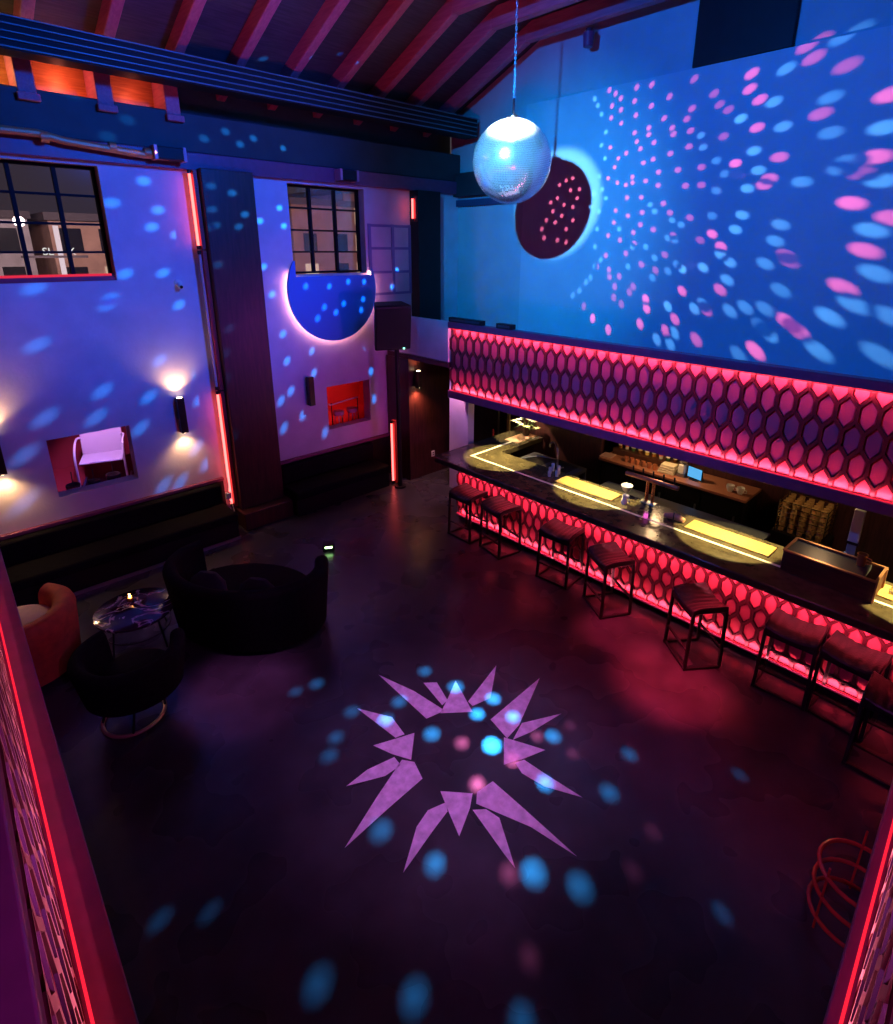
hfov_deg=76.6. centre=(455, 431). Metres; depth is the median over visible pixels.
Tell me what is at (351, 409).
stool
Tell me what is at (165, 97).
bracket
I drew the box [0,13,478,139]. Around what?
beam
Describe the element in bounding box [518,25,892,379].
projection screen
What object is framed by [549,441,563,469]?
sink faucet
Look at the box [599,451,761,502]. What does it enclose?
countertop
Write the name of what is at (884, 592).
bar mat
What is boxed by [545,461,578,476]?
basin
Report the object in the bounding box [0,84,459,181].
beam
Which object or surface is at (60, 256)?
sign post
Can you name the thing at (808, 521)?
wire crate
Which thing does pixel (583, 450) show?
wall
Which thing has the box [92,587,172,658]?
coffee table
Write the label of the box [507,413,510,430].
trim
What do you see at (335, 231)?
window
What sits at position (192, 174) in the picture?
tube
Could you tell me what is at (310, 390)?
wall sconce
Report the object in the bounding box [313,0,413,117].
rafter
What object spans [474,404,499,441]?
door
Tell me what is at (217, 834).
floor
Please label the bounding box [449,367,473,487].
wall
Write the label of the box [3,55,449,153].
wall
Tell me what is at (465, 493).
bar stool
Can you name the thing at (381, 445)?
trim
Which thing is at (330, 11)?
rafter
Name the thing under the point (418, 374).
wall sconce
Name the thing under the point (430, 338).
wall
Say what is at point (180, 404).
wall sconce
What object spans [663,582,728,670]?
bar stool
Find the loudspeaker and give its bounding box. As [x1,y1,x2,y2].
[374,301,410,488]
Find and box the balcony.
[448,322,892,516]
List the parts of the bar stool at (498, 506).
leg, leg, seat, leg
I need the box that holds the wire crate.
[769,490,838,547]
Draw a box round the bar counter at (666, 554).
[434,429,892,721]
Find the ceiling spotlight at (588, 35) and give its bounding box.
[583,27,594,47]
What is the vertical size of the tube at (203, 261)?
2.040 m
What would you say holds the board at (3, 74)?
attached to the wall at (190, 101)
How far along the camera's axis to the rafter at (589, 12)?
8.63 m
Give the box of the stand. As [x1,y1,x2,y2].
[806,830,871,947]
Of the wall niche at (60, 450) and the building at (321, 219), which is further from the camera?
the building at (321, 219)
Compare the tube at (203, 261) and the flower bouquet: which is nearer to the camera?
the tube at (203, 261)
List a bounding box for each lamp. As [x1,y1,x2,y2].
[149,144,187,162]
[334,168,358,181]
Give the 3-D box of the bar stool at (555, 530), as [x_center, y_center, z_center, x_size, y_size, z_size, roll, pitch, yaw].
[1.454,1.673,7.843,0.504,0.781,0.436,16,24,40]
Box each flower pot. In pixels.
[65,472,79,489]
[105,461,120,479]
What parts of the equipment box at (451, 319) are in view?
plate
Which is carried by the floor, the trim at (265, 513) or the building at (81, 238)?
the trim at (265, 513)
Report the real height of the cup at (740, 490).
0.100 m
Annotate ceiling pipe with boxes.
[0,125,168,160]
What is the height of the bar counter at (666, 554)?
1.072 m
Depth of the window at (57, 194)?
7.10 m
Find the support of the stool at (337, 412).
on the wall niche at (337, 393)
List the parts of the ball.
chain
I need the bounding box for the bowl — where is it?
[621,483,632,496]
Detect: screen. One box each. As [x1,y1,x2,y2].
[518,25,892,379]
[687,465,703,481]
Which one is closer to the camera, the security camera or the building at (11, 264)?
the security camera
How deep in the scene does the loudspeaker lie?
9.57 m
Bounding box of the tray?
[788,540,871,576]
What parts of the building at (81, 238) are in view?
cornice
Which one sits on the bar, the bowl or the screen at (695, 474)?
the screen at (695, 474)
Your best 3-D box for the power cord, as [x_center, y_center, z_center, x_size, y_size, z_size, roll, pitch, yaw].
[-3.539,0.964,8.868,0.080,0.555,0.223,-16,24,-41]
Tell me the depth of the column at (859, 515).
6.20 m
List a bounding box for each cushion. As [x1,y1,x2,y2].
[17,604,49,625]
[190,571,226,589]
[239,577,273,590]
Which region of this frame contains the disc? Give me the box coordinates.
[287,261,375,340]
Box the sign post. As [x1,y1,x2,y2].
[21,226,88,273]
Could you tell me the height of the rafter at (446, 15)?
1.385 m
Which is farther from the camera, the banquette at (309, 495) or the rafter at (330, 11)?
the banquette at (309, 495)
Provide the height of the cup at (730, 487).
0.100 m
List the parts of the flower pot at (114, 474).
pot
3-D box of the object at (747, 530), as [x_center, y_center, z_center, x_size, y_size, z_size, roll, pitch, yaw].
[3.067,1.532,8.128,0.520,0.890,2.400,-16,24,-41]
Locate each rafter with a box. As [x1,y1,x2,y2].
[13,0,35,19]
[95,0,124,37]
[165,0,206,53]
[216,0,280,101]
[267,0,349,110]
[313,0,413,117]
[353,0,495,124]
[390,0,581,131]
[423,0,667,137]
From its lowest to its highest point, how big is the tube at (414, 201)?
0.440 m
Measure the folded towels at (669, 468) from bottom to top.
0.138 m
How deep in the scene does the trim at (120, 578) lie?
7.93 m
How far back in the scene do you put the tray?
5.97 m
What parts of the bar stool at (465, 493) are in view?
leg, leg, seat, leg, leg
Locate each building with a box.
[0,210,38,275]
[27,212,107,274]
[288,190,357,269]
[288,197,356,273]
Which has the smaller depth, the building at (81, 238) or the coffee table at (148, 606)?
the coffee table at (148, 606)
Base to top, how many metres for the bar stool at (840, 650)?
0.781 m
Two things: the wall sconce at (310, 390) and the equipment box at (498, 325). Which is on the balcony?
the equipment box at (498, 325)
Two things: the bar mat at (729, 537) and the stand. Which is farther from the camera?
the bar mat at (729, 537)
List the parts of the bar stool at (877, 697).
leg, leg, seat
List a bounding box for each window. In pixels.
[0,159,115,283]
[287,184,361,273]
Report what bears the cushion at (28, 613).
on the armchair at (51, 628)
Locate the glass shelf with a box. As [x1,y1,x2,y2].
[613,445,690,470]
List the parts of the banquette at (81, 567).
backrest, seat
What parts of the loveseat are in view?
seat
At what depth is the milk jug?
7.72 m
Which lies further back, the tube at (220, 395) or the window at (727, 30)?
the tube at (220, 395)
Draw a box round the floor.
[41,467,892,1023]
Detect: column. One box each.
[409,190,440,319]
[844,508,866,555]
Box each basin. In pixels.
[524,454,553,464]
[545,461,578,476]
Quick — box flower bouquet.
[512,417,538,435]
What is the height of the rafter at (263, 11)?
1.385 m
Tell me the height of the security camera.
0.133 m
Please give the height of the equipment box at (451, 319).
0.075 m
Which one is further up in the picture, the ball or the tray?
the ball
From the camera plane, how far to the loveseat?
6.37 m
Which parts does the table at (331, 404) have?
rail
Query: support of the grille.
attached to the loudspeaker
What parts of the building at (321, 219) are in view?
cornice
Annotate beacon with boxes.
[322,542,334,551]
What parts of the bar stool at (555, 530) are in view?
leg, leg, seat, leg, leg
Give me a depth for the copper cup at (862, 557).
5.82 m
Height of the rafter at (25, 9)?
1.385 m
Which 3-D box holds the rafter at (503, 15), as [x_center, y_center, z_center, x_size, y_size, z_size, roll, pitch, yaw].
[3.059,-4.784,6.104,0.130,1.385,12.500,-16,24,-41]
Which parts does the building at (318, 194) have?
cornice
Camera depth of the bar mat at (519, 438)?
10.36 m
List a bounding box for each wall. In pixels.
[0,133,457,540]
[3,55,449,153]
[386,355,407,478]
[388,316,450,362]
[405,359,449,479]
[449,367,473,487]
[451,0,892,582]
[509,414,603,483]
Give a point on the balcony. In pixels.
(826, 435)
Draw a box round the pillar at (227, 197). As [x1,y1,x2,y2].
[195,168,283,509]
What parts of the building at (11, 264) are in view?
cornice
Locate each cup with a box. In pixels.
[726,483,735,491]
[736,486,746,494]
[856,552,871,566]
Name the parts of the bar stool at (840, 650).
leg, leg, seat, leg, leg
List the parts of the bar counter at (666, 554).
toe rail, kick plate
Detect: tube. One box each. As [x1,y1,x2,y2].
[187,169,205,248]
[197,251,223,389]
[215,390,237,506]
[390,419,397,482]
[411,196,417,221]
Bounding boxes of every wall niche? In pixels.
[46,426,133,491]
[326,381,363,425]
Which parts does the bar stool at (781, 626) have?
leg, leg, seat, leg, leg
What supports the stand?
on the floor
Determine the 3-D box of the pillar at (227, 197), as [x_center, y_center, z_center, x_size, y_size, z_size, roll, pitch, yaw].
[-3.327,-1.263,8.843,0.750,5.140,0.298,-16,24,-41]
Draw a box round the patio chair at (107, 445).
[73,427,132,486]
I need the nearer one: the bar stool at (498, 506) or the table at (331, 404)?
the bar stool at (498, 506)
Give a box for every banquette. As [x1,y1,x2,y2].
[0,483,238,606]
[281,442,388,516]
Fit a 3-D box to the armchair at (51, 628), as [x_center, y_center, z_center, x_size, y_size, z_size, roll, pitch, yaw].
[-4.594,2.245,5.989,1.099,0.780,0.970,-16,24,-41]
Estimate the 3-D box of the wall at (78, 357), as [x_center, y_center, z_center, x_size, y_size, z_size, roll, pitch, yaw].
[-4.155,-1.079,8.375,11.900,5.630,0.320,-16,24,-41]
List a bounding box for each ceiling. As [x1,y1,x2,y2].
[0,0,587,113]
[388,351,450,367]
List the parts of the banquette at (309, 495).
backrest, seat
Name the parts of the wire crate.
corner post, glass, glass, glass, glass, glass, glass, glass, glass, glass, glass, glass, glass, glass, glass, glass, glass, corner post, glass, glass, corner post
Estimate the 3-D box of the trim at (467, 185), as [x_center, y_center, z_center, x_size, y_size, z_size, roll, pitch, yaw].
[0.727,-4.643,10.508,0.140,0.420,2.100,-16,24,-41]
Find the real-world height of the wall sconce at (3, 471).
0.488 m
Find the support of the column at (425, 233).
attached to the wall at (78, 357)
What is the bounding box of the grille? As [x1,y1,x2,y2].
[377,308,410,348]
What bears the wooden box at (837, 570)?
on the bar counter at (666, 554)
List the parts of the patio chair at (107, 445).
arm frame, backrest, seat, arm frame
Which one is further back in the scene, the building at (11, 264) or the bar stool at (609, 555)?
the building at (11, 264)
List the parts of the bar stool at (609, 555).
leg, leg, seat, leg, leg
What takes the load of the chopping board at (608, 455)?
on the bar
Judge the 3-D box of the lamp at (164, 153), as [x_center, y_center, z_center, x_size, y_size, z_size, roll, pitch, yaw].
[-3.804,-3.663,7.469,0.400,0.170,0.242,-16,24,-41]
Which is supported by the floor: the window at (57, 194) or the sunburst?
the sunburst
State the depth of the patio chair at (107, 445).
8.70 m
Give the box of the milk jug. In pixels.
[621,494,629,504]
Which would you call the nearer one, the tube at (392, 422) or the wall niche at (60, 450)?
the wall niche at (60, 450)
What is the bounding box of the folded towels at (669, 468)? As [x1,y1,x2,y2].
[657,461,677,475]
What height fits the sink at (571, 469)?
1.010 m
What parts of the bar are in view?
door, door, door, door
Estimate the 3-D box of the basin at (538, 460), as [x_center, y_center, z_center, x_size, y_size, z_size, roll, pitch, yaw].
[1.411,0.596,9.793,0.480,0.225,0.400,-16,24,-41]
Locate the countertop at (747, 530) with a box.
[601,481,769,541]
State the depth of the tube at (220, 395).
8.99 m
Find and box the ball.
[473,0,551,203]
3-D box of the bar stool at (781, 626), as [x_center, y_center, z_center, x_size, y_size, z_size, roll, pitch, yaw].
[3.461,2.330,5.855,0.504,0.781,0.436,17,24,41]
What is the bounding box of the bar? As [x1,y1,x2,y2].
[599,451,761,527]
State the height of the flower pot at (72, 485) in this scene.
0.420 m
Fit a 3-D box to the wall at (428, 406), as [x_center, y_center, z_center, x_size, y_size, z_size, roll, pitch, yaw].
[-0.222,-0.398,11.537,1.940,2.420,0.100,-16,24,-41]
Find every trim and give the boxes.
[0,436,389,567]
[73,535,241,595]
[232,495,293,530]
[453,171,485,196]
[456,198,522,206]
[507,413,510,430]
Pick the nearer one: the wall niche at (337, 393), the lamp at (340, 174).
the lamp at (340, 174)
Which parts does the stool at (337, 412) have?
seat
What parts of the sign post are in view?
sign rail, post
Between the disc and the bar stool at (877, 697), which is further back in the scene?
the disc
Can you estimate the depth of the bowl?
7.98 m
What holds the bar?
on the floor
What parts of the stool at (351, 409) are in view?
seat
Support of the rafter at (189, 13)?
attached to the ceiling at (220, 23)
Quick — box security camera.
[174,279,183,288]
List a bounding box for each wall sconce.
[0,446,7,475]
[175,397,188,433]
[306,376,315,405]
[414,370,421,387]
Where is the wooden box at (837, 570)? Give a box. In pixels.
[780,537,888,603]
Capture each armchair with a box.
[17,583,80,686]
[67,627,185,738]
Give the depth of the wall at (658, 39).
8.79 m
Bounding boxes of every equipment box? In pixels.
[449,317,484,325]
[496,323,515,329]
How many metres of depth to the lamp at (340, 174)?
9.27 m
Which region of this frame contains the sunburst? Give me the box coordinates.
[346,666,580,870]
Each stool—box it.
[333,409,343,423]
[346,406,356,420]
[447,483,487,544]
[479,494,521,559]
[535,517,584,589]
[582,542,634,619]
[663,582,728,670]
[751,607,828,710]
[805,630,892,742]
[841,671,892,787]
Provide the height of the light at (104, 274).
0.034 m
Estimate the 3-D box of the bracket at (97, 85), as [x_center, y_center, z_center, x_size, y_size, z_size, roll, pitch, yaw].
[-4.489,-4.272,7.114,0.220,0.520,0.580,-16,24,-41]
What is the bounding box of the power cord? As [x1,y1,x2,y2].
[225,475,234,510]
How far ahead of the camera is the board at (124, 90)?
7.52 m
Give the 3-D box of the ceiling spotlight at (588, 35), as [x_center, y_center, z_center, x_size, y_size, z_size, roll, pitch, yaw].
[1.975,-5.856,8.405,0.169,0.240,0.169,-16,24,-41]
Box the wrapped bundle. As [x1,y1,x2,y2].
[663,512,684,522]
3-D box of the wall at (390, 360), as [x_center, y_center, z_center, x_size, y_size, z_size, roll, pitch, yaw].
[-1.132,-0.276,11.146,0.060,2.420,0.570,-16,24,-41]
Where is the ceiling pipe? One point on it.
(44, 136)
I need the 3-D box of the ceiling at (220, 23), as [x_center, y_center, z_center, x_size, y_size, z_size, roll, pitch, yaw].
[-0.493,-3.905,3.464,11.900,1.720,13.600,-16,24,-41]
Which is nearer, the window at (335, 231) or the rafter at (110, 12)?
the rafter at (110, 12)
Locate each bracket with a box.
[3,56,40,102]
[83,70,117,113]
[151,83,184,122]
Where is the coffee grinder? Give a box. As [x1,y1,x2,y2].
[676,461,687,477]
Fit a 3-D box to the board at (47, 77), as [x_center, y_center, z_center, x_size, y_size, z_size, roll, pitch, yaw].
[-4.950,-4.349,6.988,0.620,0.540,0.080,-16,24,-41]
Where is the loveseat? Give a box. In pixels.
[162,540,328,651]
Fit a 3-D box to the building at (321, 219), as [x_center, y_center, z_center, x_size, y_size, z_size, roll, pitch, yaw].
[-10.992,-12.646,38.708,4.800,5.600,8.300,-16,24,-41]
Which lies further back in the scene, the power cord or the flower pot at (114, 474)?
the power cord
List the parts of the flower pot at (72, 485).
pot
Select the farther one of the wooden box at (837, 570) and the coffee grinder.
the coffee grinder
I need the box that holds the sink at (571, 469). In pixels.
[519,452,586,479]
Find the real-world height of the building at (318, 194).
6.600 m
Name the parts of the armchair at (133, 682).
seat, leg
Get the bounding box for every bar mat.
[505,433,536,443]
[555,476,621,500]
[684,520,776,556]
[876,584,892,600]
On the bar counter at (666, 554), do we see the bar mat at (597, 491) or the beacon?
the bar mat at (597, 491)
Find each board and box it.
[0,55,8,84]
[30,60,86,96]
[109,75,153,107]
[599,452,615,458]
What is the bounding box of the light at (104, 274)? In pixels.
[0,273,113,278]
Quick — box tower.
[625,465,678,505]
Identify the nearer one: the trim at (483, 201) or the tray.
the tray
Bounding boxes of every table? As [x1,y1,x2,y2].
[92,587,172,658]
[328,396,358,424]
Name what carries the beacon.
on the floor
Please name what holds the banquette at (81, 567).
on the floor
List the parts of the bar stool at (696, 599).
leg, leg, leg, seat, leg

